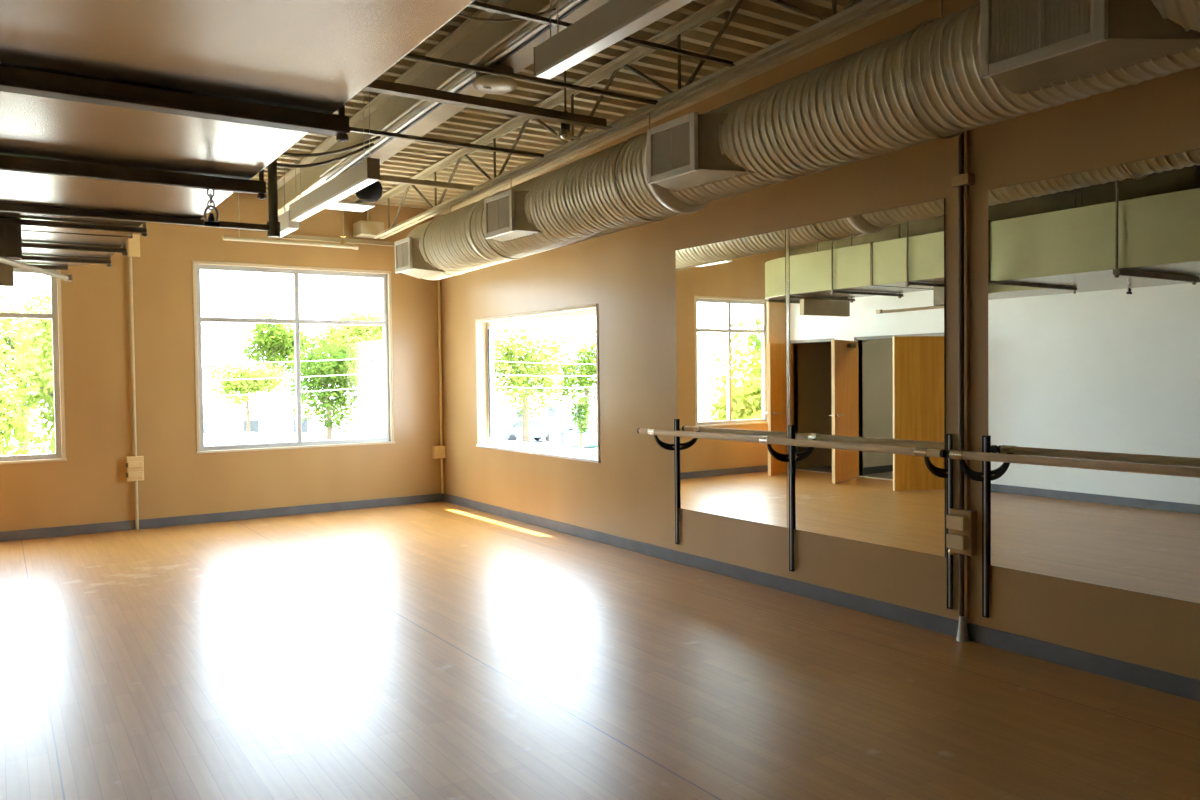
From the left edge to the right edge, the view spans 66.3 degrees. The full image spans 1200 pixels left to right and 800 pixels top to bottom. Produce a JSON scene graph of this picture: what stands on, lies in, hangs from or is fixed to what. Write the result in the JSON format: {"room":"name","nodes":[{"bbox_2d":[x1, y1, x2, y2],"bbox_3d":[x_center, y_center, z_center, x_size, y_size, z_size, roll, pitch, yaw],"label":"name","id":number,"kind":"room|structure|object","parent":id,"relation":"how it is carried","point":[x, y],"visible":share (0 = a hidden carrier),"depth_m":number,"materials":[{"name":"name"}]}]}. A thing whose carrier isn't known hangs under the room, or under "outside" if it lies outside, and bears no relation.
{"room":"exercise studio","nodes":[
{"label":"exercise studio","id":0,"kind":"room"},
{"bbox_2d":[0,192,440,531],"bbox_3d":[-4.504,-0.728,9.857,6.350,4.370,0.150,-2,2,-33],"label":"wall","id":1,"kind":"structure","parent":0,"point":[92,486],"depth_m":9.79,"materials":[{"name":"beige paint"}]},
{"bbox_2d":[0,268,66,464],"bbox_3d":[-6.046,-0.349,8.838,1.535,1.959,0.170,-2,2,-33],"label":"window","id":2,"kind":"structure","parent":1,"relation":"in","point":[56,301],"depth_m":9.19,"materials":[{"name":"beige"}]},
{"bbox_2d":[126,234,143,529],"bbox_3d":[-4.838,-0.424,9.509,0.185,3.550,0.075,-2,2,-33],"label":"conduit","id":3,"kind":"object","parent":1,"relation":"attached to","point":[134,464],"visible":0.92,"depth_m":9.51,"materials":[{"name":"beige metal"}]},
{"bbox_2d":[128,461,142,468],"bbox_3d":[-4.815,0.671,9.515,0.135,0.070,0.025,-2,2,-33],"label":"outlet","id":4,"kind":"object","parent":3,"relation":"attached to","point":[131,464],"depth_m":9.51,"materials":[{"name":"brown paint"}]},
{"bbox_2d":[128,471,142,478],"bbox_3d":[-4.814,0.776,9.518,0.135,0.070,0.025,-2,2,-33],"label":"outlet","id":5,"kind":"object","parent":3,"relation":"attached to","point":[131,474],"depth_m":9.51,"materials":[{"name":"brown paint"}]},
{"bbox_2d":[0,493,442,541],"bbox_3d":[-4.456,1.288,9.831,5.976,0.100,0.012,-2,2,-33],"label":"baseboard","id":6,"kind":"structure","parent":1,"relation":"attached to","point":[25,534],"depth_m":9.96,"materials":[{"name":"grey rubber"}]},
{"bbox_2d":[192,260,394,453],"bbox_3d":[-3.466,-0.486,10.533,2.234,2.079,0.170,-2,2,-33],"label":"window","id":7,"kind":"structure","parent":1,"relation":"in","point":[386,323],"depth_m":10.51,"materials":[{"name":"beige"}]},
{"bbox_2d":[280,234,394,245],"bbox_3d":[-2.827,-1.858,10.760,1.900,0.053,0.050,-2,2,-33],"label":"bar","id":8,"kind":"object","parent":1,"relation":"attached to","point":[288,236],"visible":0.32,"depth_m":10.62,"materials":[{"name":"beige paint"}]},
{"bbox_2d":[353,202,383,238],"bbox_3d":[-2.708,-2.111,10.732,0.280,0.405,0.280,-2,2,-33],"label":"junction box","id":9,"kind":"object","parent":1,"relation":"attached to","point":[361,229],"visible":0.81,"depth_m":10.64,"materials":[{"name":"beige paint"}]},
{"bbox_2d":[432,280,445,493],"bbox_3d":[-2.011,-0.533,11.357,0.143,3.400,0.089,-2,2,-33],"label":"conduit","id":10,"kind":"object","parent":1,"relation":"attached to","point":[439,451],"visible":0.84,"depth_m":11.38,"materials":[{"name":"beige metal"}]},
{"bbox_2d":[250,0,863,208],"bbox_3d":[-0.737,-2.439,4.005,6.200,0.583,13.912,-2,2,-33],"label":"ceiling","id":11,"kind":"structure","parent":0,"point":[757,25],"depth_m":7.15,"materials":[{"name":"beige metal"}]},
{"bbox_2d":[13,264,67,269],"bbox_3d":[-4.996,-1.665,7.605,1.000,1.167,0.040,-2,2,-33],"label":"hanger","id":12,"kind":"object","parent":11,"relation":"hanging from","point":[54,267],"visible":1,"depth_m":7.81,"materials":[{"name":"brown metal"}]},
{"bbox_2d":[22,255,111,266],"bbox_3d":[-4.540,-1.669,7.163,1.277,1.188,0.040,-2,2,-33],"label":"hanger","id":13,"kind":"object","parent":11,"relation":"hanging from","point":[24,257],"visible":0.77,"depth_m":7.34,"materials":[{"name":"brown metal"}]},
{"bbox_2d":[0,218,147,236],"bbox_3d":[-3.494,-1.671,5.600,1.307,1.252,0.040,-2,2,-33],"label":"hanger","id":14,"kind":"object","parent":11,"relation":"hanging from","point":[143,231],"visible":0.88,"depth_m":5.74,"materials":[{"name":"brown metal"}]},
{"bbox_2d":[22,242,127,255],"bbox_3d":[-4.093,-1.670,6.511,1.307,1.215,0.040,-2,2,-33],"label":"hanger","id":15,"kind":"object","parent":11,"relation":"hanging from","point":[123,250],"visible":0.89,"depth_m":6.69,"materials":[{"name":"brown metal"}]},
{"bbox_2d":[0,212,142,265],"bbox_3d":[-3.918,-1.364,6.310,1.185,0.500,3.700,-2,2,-33],"label":"duct","id":16,"kind":"object","parent":15,"relation":"hanging from","point":[30,234],"visible":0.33,"depth_m":6.34,"materials":[{"name":"metal"}]},
{"bbox_2d":[0,262,13,286],"bbox_3d":[-5.150,-1.022,7.230,0.900,0.215,0.080,-2,2,-33],"label":"box","id":17,"kind":"object","parent":16,"relation":"attached to","point":[6,271],"visible":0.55,"depth_m":7.42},
{"bbox_2d":[0,223,71,281],"bbox_3d":[-3.695,-0.955,5.791,0.461,0.296,1.125,0,2,21],"label":"box","id":18,"kind":"object","parent":16,"relation":"attached to","point":[10,234],"visible":0.96,"depth_m":5.59,"materials":[{"name":"brown metal"}]},
{"bbox_2d":[0,154,266,199],"bbox_3d":[-2.120,-1.609,3.677,1.487,1.465,0.066,-2,2,-33],"label":"ceiling beam","id":19,"kind":"structure","parent":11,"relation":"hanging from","point":[7,162],"depth_m":3.79,"materials":[{"name":"brown metal"}]},
{"bbox_2d":[203,188,218,226],"bbox_3d":[-1.685,-0.838,3.982,0.064,0.173,0.034,-2,2,-33],"label":"hook","id":20,"kind":"object","parent":19,"relation":"hanging from","point":[211,218],"visible":1,"depth_m":3.98,"materials":[{"name":"silver metal"}]},
{"bbox_2d":[0,0,474,218],"bbox_3d":[-0.760,-1.217,1.637,1.380,0.622,7.513,-2,2,-33],"label":"ceiling panel","id":21,"kind":"object","parent":19,"relation":"hanging from","point":[309,55],"visible":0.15,"depth_m":2.62,"materials":[{"name":"metal"}]},
{"bbox_2d":[0,158,279,237],"bbox_3d":[-2.613,-1.617,4.769,1.825,1.417,0.070,-2,2,-33],"label":"hanger","id":22,"kind":"object","parent":11,"relation":"hanging from","point":[272,227],"visible":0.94,"depth_m":4.97,"materials":[{"name":"brown metal"}]},
{"bbox_2d":[0,66,349,141],"bbox_3d":[-1.482,-1.610,2.697,1.477,1.505,0.091,-2,2,-33],"label":"ceiling beam","id":23,"kind":"structure","parent":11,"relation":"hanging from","point":[12,80],"depth_m":2.79,"materials":[{"name":"brown metal"}]},
{"bbox_2d":[278,155,298,236],"bbox_3d":[-2.790,-1.897,8.107,0.090,0.840,0.580,-2,2,-33],"label":"box","id":24,"kind":"object","parent":11,"relation":"hanging from","point":[287,226],"visible":0.57,"depth_m":7.98,"materials":[{"name":"white metal"}]},
{"bbox_2d":[223,192,358,249],"bbox_3d":[-3.125,-1.938,9.335,1.340,0.729,0.058,-2,2,-33],"label":"linear light","id":25,"kind":"object","parent":11,"relation":"hanging from","point":[343,244],"visible":0.88,"depth_m":9.33,"materials":[{"name":"beige paint"}]},
{"bbox_2d":[289,90,379,221],"bbox_3d":[-2.077,-1.940,7.031,0.089,0.860,1.970,-2,2,-33],"label":"linear light","id":26,"kind":"object","parent":11,"relation":"hanging from","point":[366,172],"visible":0.93,"depth_m":6.76,"materials":[{"name":"white metal"}]},
{"bbox_2d":[290,178,378,221],"bbox_3d":[-2.072,-1.517,7.043,0.079,0.014,1.948,-2,2,-33],"label":"diffuser","id":27,"kind":"object","parent":26,"relation":"attached to","point":[357,184],"depth_m":6.91,"materials":[{"name":"white"}]},
{"bbox_2d":[266,0,609,216],"bbox_3d":[0.127,-2.250,4.592,0.360,0.718,13.112,-2,2,-33],"label":"girder","id":28,"kind":"object","parent":11,"relation":"attached to","point":[471,38],"visible":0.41,"depth_m":6.44,"materials":[{"name":"metal"}]},
{"bbox_2d":[281,136,380,156],"bbox_3d":[-2.138,-1.891,6.664,0.024,0.290,1.306,1,2,41],"label":"cable","id":29,"kind":"object","parent":28,"relation":"hanging from","point":[377,137],"visible":0.6,"depth_m":6.81,"materials":[{"name":"black rubber"}]},
{"bbox_2d":[325,181,382,211],"bbox_3d":[-2.191,-1.905,8.352,0.360,0.310,0.870,-2,2,-33],"label":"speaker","id":30,"kind":"object","parent":28,"relation":"attached to","point":[373,192],"visible":0.67,"depth_m":8.10},
{"bbox_2d":[319,0,558,176],"bbox_3d":[0.497,-2.144,3.753,0.026,0.392,11.101,-2,2,-33],"label":"conduit pipe","id":31,"kind":"object","parent":28,"relation":"attached to","point":[546,6],"visible":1,"depth_m":5.86,"materials":[{"name":"beige metal"}]},
{"bbox_2d":[277,143,373,167],"bbox_3d":[-2.206,-1.851,6.769,0.024,0.333,1.320,1,2,39],"label":"cable","id":32,"kind":"object","parent":31,"relation":"hanging from","point":[371,144],"visible":0.61,"depth_m":6.93,"materials":[{"name":"black rubber"}]},
{"bbox_2d":[326,0,579,181],"bbox_3d":[0.543,-2.109,3.784,0.024,0.390,11.101,-2,2,-33],"label":"conduit pipe","id":33,"kind":"object","parent":28,"relation":"attached to","point":[573,2],"visible":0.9,"depth_m":5.89,"materials":[{"name":"silver metal"}]},
{"bbox_2d":[336,0,588,176],"bbox_3d":[0.585,-2.114,3.811,0.020,0.386,11.101,-2,2,-33],"label":"conduit pipe","id":34,"kind":"object","parent":28,"relation":"attached to","point":[583,2],"visible":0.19,"depth_m":5.66,"materials":[{"name":"grey metal"}]},
{"bbox_2d":[473,63,516,93],"bbox_3d":[-0.660,-2.010,5.783,0.280,0.138,0.280,-2,2,-33],"label":"round ceiling light","id":35,"kind":"object","parent":28,"relation":"attached to","point":[487,83],"visible":0.93,"depth_m":5.70,"materials":[{"name":"beige plastic"}]},
{"bbox_2d":[456,8,555,21],"bbox_3d":[-0.598,-1.959,4.473,0.014,0.264,1.193,0,2,37],"label":"cable","id":36,"kind":"object","parent":28,"relation":"hanging from","point":[553,9],"visible":0.66,"depth_m":4.59,"materials":[{"name":"beige paint"}]},
{"bbox_2d":[557,71,580,139],"bbox_3d":[-0.219,-2.112,6.455,0.182,0.568,0.084,-2,2,-33],"label":"lamp","id":37,"kind":"object","parent":11,"relation":"hanging from","point":[565,133],"visible":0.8,"depth_m":6.43,"materials":[{"name":"brown metal"}]},
{"bbox_2d":[561,111,569,128],"bbox_3d":[-0.242,-1.957,6.442,0.070,0.130,0.070,-2,2,-33],"label":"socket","id":38,"kind":"object","parent":37,"relation":"attached to","point":[563,125],"depth_m":6.41,"materials":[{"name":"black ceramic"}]},
{"bbox_2d":[533,0,692,78],"bbox_3d":[0.384,-2.000,3.430,0.089,0.916,2.450,-2,2,-33],"label":"linear light","id":39,"kind":"object","parent":11,"relation":"hanging from","point":[614,21],"visible":1,"depth_m":4.00,"materials":[{"name":"white metal"}]},
{"bbox_2d":[373,0,903,238],"bbox_3d":[0.998,-2.198,5.201,0.124,0.869,12.972,-2,2,-33],"label":"joist","id":40,"kind":"object","parent":11,"relation":"attached to","point":[849,15],"visible":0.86,"depth_m":6.32,"materials":[{"name":"metal"}]},
{"bbox_2d":[378,175,473,190],"bbox_3d":[-1.589,-1.921,8.101,1.050,0.053,0.050,-2,2,-33],"label":"bar","id":41,"kind":"object","parent":40,"relation":"attached to","point":[390,179],"visible":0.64,"depth_m":8.14,"materials":[{"name":"beige paint"}]},
{"bbox_2d":[349,127,543,157],"bbox_3d":[-1.549,-1.911,6.583,2.650,0.033,0.030,-2,2,-33],"label":"bar","id":42,"kind":"object","parent":40,"relation":"attached to","point":[352,129],"visible":0.64,"depth_m":6.84,"materials":[{"name":"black metal"}]},
{"bbox_2d":[363,79,611,129],"bbox_3d":[-1.042,-1.936,5.812,2.650,0.078,0.075,-2,2,-33],"label":"bar","id":43,"kind":"object","parent":40,"relation":"attached to","point":[379,86],"visible":0.64,"depth_m":6.02,"materials":[{"name":"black metal"}]},
{"bbox_2d":[403,53,657,104],"bbox_3d":[-0.733,-1.930,5.342,2.650,0.030,0.030,-2,2,-33],"label":"bar","id":44,"kind":"object","parent":40,"relation":"attached to","point":[409,55],"visible":0.6,"depth_m":5.52,"materials":[{"name":"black metal"}]},
{"bbox_2d":[468,1,734,66],"bbox_3d":[-0.313,-1.954,4.702,2.650,0.033,0.030,-2,2,-33],"label":"bar","id":45,"kind":"object","parent":40,"relation":"attached to","point":[475,4],"visible":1,"depth_m":4.99,"materials":[{"name":"black metal"}]},
{"bbox_2d":[0,501,1199,799],"bbox_3d":[-0.720,1.507,4.159,6.000,0.120,13.600,-2,2,-33],"label":"floor","id":46,"kind":"structure","parent":0,"point":[442,650],"depth_m":4.58,"materials":[{"name":"brown wood"}]},
{"bbox_2d":[406,0,1199,279],"bbox_3d":[1.213,-1.596,4.902,0.596,0.926,10.815,-2,2,-33],"label":"spiral duct","id":47,"kind":"object","parent":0,"point":[924,83],"visible":0.83,"depth_m":4.75,"materials":[{"name":"metal"}]},
{"bbox_2d":[394,237,444,278],"bbox_3d":[-1.776,-1.409,9.037,0.260,0.359,0.658,-2,2,-33],"label":"air register","id":48,"kind":"object","parent":47,"relation":"attached to","point":[409,260],"visible":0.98,"depth_m":8.98,"materials":[{"name":"beige metal"}]},
{"bbox_2d":[484,189,542,241],"bbox_3d":[-0.628,-1.461,7.289,0.260,0.369,0.778,-2,2,-33],"label":"air register","id":49,"kind":"object","parent":47,"relation":"attached to","point":[505,219],"visible":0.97,"depth_m":7.26,"materials":[{"name":"beige metal"}]},
{"bbox_2d":[647,112,755,191],"bbox_3d":[0.605,-1.471,5.412,0.260,0.377,0.758,-2,2,-33],"label":"air register","id":50,"kind":"object","parent":47,"relation":"attached to","point":[684,152],"visible":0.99,"depth_m":5.38,"materials":[{"name":"beige metal"}]},
{"bbox_2d":[980,0,1199,93],"bbox_3d":[1.876,-1.463,3.480,0.260,0.389,0.803,-2,2,-33],"label":"air register","id":51,"kind":"object","parent":47,"relation":"attached to","point":[1030,45],"visible":1,"depth_m":3.50,"materials":[{"name":"beige metal"}]},
{"bbox_2d":[440,0,1199,679],"bbox_3d":[1.885,-0.694,5.741,0.200,4.370,13.750,-2,2,-33],"label":"wall","id":52,"kind":"structure","parent":0,"point":[630,273],"depth_m":6.26,"materials":[{"name":"beige paint"}]},
{"bbox_2d":[475,304,599,462],"bbox_3d":[-0.641,-0.175,9.588,0.220,1.469,2.589,-2,2,-33],"label":"window","id":53,"kind":"structure","parent":52,"relation":"in","point":[484,333],"depth_m":10.25,"materials":[{"name":"beige"}]},
{"bbox_2d":[434,0,923,218],"bbox_3d":[1.710,-2.407,5.683,0.070,0.562,13.600,-2,2,-33],"label":"trim","id":54,"kind":"structure","parent":52,"relation":"attached to","point":[902,5],"depth_m":7.01,"materials":[{"name":"beige paint"}]},
{"bbox_2d":[675,229,786,527],"bbox_3d":[0.969,-0.155,6.966,0.009,2.098,1.242,-2,2,-33],"label":"wall mirror","id":55,"kind":"object","parent":52,"relation":"attached to","point":[731,294],"visible":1,"depth_m":6.91,"materials":[{"name":"clear glass"}]},
{"bbox_2d":[785,229,790,527],"bbox_3d":[1.320,-0.145,6.431,0.011,2.098,0.034,-2,2,-33],"label":"strip","id":56,"kind":"object","parent":52,"relation":"attached to","point":[786,230],"visible":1,"depth_m":6.42,"materials":[{"name":"white"}]},
{"bbox_2d":[637,419,952,608],"bbox_3d":[1.212,0.690,6.388,0.260,1.025,2.909,-2,2,-33],"label":"ballet barre","id":57,"kind":"object","parent":52,"relation":"attached to","point":[947,473],"visible":0.99,"depth_m":6.24,"materials":[{"name":"brown wood"}]},
{"bbox_2d":[443,493,1199,701],"bbox_3d":[1.779,1.322,5.800,0.012,0.100,13.600,-2,2,-33],"label":"baseboard","id":58,"kind":"structure","parent":52,"relation":"attached to","point":[1163,681],"depth_m":5.68,"materials":[{"name":"grey rubber"}]},
{"bbox_2d":[789,198,945,556],"bbox_3d":[1.675,-0.135,5.894,0.009,2.098,1.250,-2,2,-33],"label":"wall mirror","id":59,"kind":"object","parent":52,"relation":"attached to","point":[868,327],"visible":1,"depth_m":5.81,"materials":[{"name":"clear glass"}]},
{"bbox_2d":[946,130,976,641],"bbox_3d":[2.052,-0.317,5.227,0.105,3.400,0.145,-2,2,-33],"label":"conduit","id":60,"kind":"object","parent":52,"relation":"attached to","point":[961,522],"visible":0.86,"depth_m":5.23,"materials":[{"name":"brown"}]},
{"bbox_2d":[946,533,967,549],"bbox_3d":[2.037,0.809,5.245,0.045,0.080,0.115,-2,2,-33],"label":"outlet","id":61,"kind":"object","parent":60,"relation":"attached to","point":[954,541],"depth_m":5.22,"materials":[{"name":"brown paint"}]},
{"bbox_2d":[946,514,967,530],"bbox_3d":[2.036,0.699,5.242,0.045,0.080,0.115,-2,2,-33],"label":"outlet","id":62,"kind":"object","parent":60,"relation":"attached to","point":[954,522],"depth_m":5.22,"materials":[{"name":"brown paint"}]},
{"bbox_2d":[946,435,1199,617],"bbox_3d":[2.775,0.736,4.012,0.260,1.025,2.737,-2,2,-33],"label":"ballet barre","id":63,"kind":"object","parent":52,"relation":"attached to","point":[984,456],"visible":1,"depth_m":4.82,"materials":[{"name":"brown wood"}]},
{"bbox_2d":[988,149,1199,603],"bbox_3d":[2.517,-0.110,4.614,0.009,2.098,1.253,-2,2,-33],"label":"wall mirror","id":64,"kind":"object","parent":52,"relation":"attached to","point":[1094,275],"visible":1,"depth_m":4.62,"materials":[{"name":"clear glass"}]},
{"label":"outside","id":65,"kind":"structure","parent":0,"visible":0},
{"bbox_2d":[202,358,375,363],"bbox_3d":[-14.564,-1.367,31.091,18.698,0.323,0.023,-2,2,-39],"label":"wire","id":66,"kind":"object","parent":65,"point":[363,358],"visible":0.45,"depth_m":33.59,"materials":[{"name":"grey"}]},
{"bbox_2d":[499,361,572,363],"bbox_3d":[-1.177,-1.864,43.483,0.023,0.323,17.877,1,2,43],"label":"wire","id":67,"kind":"object","parent":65,"point":[499,361],"visible":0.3,"depth_m":42.24,"materials":[{"name":"grey"}]},
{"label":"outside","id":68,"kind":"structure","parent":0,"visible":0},
{"bbox_2d":[1,407,596,454],"bbox_3d":[-27.978,2.316,78.426,150.000,0.300,139.600,-2,2,-33],"label":"ground","id":69,"kind":"structure","parent":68,"point":[542,440],"depth_m":60.31,"materials":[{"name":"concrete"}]},
{"bbox_2d":[0,295,52,454],"bbox_3d":[-17.092,-0.049,27.011,3.624,6.948,6.168,1,2,45],"label":"leafy tree","id":70,"kind":"object","parent":69,"relation":"on","point":[9,341],"visible":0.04,"depth_m":27.11,"materials":[{"name":"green plant"}]},
{"bbox_2d":[0,295,53,455],"bbox_3d":[-12.488,0.605,17.515,4.115,6.057,3.290,-2,2,-33],"label":"leafy tree","id":71,"kind":"object","parent":69,"relation":"on","point":[14,419],"visible":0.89,"depth_m":18.13,"materials":[{"name":"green plant"}]},
{"bbox_2d":[0,289,55,454],"bbox_3d":[-12.906,0.418,22.663,3.259,6.149,3.712,-2,2,-33],"label":"leafy tree","id":72,"kind":"object","parent":69,"relation":"on","point":[30,401],"visible":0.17,"depth_m":22.13,"materials":[{"name":"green plant"}]},
{"bbox_2d":[204,432,274,445],"bbox_3d":[-11.954,2.189,30.652,2.500,2.147,1.815,-2,2,-33],"label":"van","id":73,"kind":"object","parent":69,"relation":"on","point":[210,439],"visible":0.16,"depth_m":29.80,"materials":[{"name":"white paint"}]},
{"bbox_2d":[202,360,288,431],"bbox_3d":[-17.224,0.486,44.889,4.062,4.924,3.202,-2,2,-33],"label":"leafy tree","id":74,"kind":"object","parent":69,"relation":"on","point":[251,384],"visible":0.98,"depth_m":44.33,"materials":[{"name":"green plant"}]},
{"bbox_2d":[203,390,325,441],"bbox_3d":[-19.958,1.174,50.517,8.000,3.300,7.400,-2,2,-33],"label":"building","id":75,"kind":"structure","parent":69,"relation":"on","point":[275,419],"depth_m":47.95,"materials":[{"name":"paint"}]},
{"bbox_2d":[243,315,309,389],"bbox_3d":[-20.709,-1.405,58.890,4.223,8.028,5.010,-2,2,-33],"label":"leafy tree","id":76,"kind":"object","parent":69,"relation":"on","point":[275,340],"visible":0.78,"depth_m":57.75,"materials":[{"name":"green plant"}]},
{"bbox_2d":[286,331,361,439],"bbox_3d":[-11.571,0.098,38.672,3.053,5.902,3.167,-1,2,-20],"label":"leafy tree","id":77,"kind":"object","parent":69,"relation":"on","point":[344,367],"visible":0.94,"depth_m":38.22,"materials":[{"name":"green plant"}]},
{"bbox_2d":[301,317,382,389],"bbox_3d":[-19.526,-2.105,71.700,9.031,8.702,6.373,-2,2,-33],"label":"leafy tree","id":78,"kind":"object","parent":69,"relation":"on","point":[366,378],"visible":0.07,"depth_m":70.57,"materials":[{"name":"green plant"}]},
{"bbox_2d":[317,310,382,380],"bbox_3d":[-12.319,-1.236,51.605,7.041,7.883,4.671,-2,2,-33],"label":"leafy tree","id":79,"kind":"object","parent":69,"relation":"on","point":[359,338],"visible":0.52,"depth_m":50.43,"materials":[{"name":"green plant"}]},
{"bbox_2d":[335,392,504,439],"bbox_3d":[-8.391,1.299,41.670,5.600,3.250,6.900,-2,2,-33],"label":"building","id":80,"kind":"structure","parent":69,"relation":"on","point":[369,422],"depth_m":39.73,"materials":[{"name":"paint"}]},
{"bbox_2d":[363,387,596,423],"bbox_3d":[-7.300,0.751,66.023,17.400,3.000,7.400,-2,2,-33],"label":"building","id":81,"kind":"structure","parent":69,"relation":"on","point":[557,408],"depth_m":64.24,"materials":[{"name":"paint"}]},
{"bbox_2d":[493,324,562,442],"bbox_3d":[-4.369,-1.158,52.271,4.298,7.491,6.434,0,2,30],"label":"leafy tree","id":82,"kind":"object","parent":69,"relation":"on","point":[512,369],"visible":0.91,"depth_m":51.21,"materials":[{"name":"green plant"}]},
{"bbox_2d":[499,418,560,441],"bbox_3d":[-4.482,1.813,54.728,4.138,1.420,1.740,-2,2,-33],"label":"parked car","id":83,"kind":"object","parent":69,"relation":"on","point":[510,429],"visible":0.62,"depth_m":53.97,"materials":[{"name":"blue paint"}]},
{"bbox_2d":[535,330,596,429],"bbox_3d":[-1.036,-1.181,58.863,6.465,7.102,5.483,-2,2,-33],"label":"leafy tree","id":84,"kind":"object","parent":69,"relation":"on","point":[582,377],"visible":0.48,"depth_m":57.38,"materials":[{"name":"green plant"}]},
{"bbox_2d":[547,414,596,430],"bbox_3d":[-1.286,1.620,60.419,4.138,1.420,1.740,-2,2,-33],"label":"parked car","id":85,"kind":"object","parent":69,"relation":"on","point":[565,422],"visible":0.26,"depth_m":59.35,"materials":[{"name":"silver metal"}]},
{"bbox_2d":[548,429,596,447],"bbox_3d":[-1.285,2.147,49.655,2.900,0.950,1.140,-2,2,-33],"label":"van","id":86,"kind":"object","parent":69,"relation":"on","point":[556,438],"visible":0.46,"depth_m":49.07,"materials":[{"name":"white paint"}]},
{"bbox_2d":[570,396,591,448],"bbox_3d":[-0.903,1.282,44.460,1.111,2.952,1.127,-2,2,-33],"label":"leafy tree","id":87,"kind":"object","parent":69,"relation":"on","point":[581,413],"visible":1,"depth_m":44.34,"materials":[{"name":"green plant"}]},
{"bbox_3d":[-7.351,0.184,37.125,1.800,5.700,0.174,-2,2,-33],"label":"utility pole","id":88,"kind":"object","parent":69,"relation":"on","visible":0},
{"bbox_2d":[7,372,382,381],"bbox_3d":[-14.557,-0.787,31.107,18.698,0.323,0.023,-2,2,-39],"label":"wire","id":89,"kind":"object","parent":88,"relation":"attached to","point":[381,372],"visible":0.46,"depth_m":33.63,"materials":[{"name":"grey"}]},
{"bbox_2d":[203,386,383,396],"bbox_3d":[-14.550,-0.237,31.122,18.698,0.323,0.023,-2,2,-39],"label":"wire","id":90,"kind":"object","parent":88,"relation":"attached to","point":[382,386],"visible":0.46,"depth_m":33.71,"materials":[{"name":"grey"}]},
{"bbox_2d":[494,374,540,375],"bbox_3d":[-1.170,-1.284,43.498,0.023,0.323,17.877,1,2,43],"label":"wire","id":91,"kind":"object","parent":88,"relation":"attached to","point":[494,374],"visible":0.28,"depth_m":41.17,"materials":[{"name":"grey"}]},
{"bbox_2d":[502,387,590,387],"bbox_3d":[-1.164,-0.735,43.513,0.023,0.323,17.877,1,2,43],"label":"wire","id":92,"kind":"object","parent":88,"relation":"attached to","point":[502,387],"visible":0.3,"depth_m":41.32,"materials":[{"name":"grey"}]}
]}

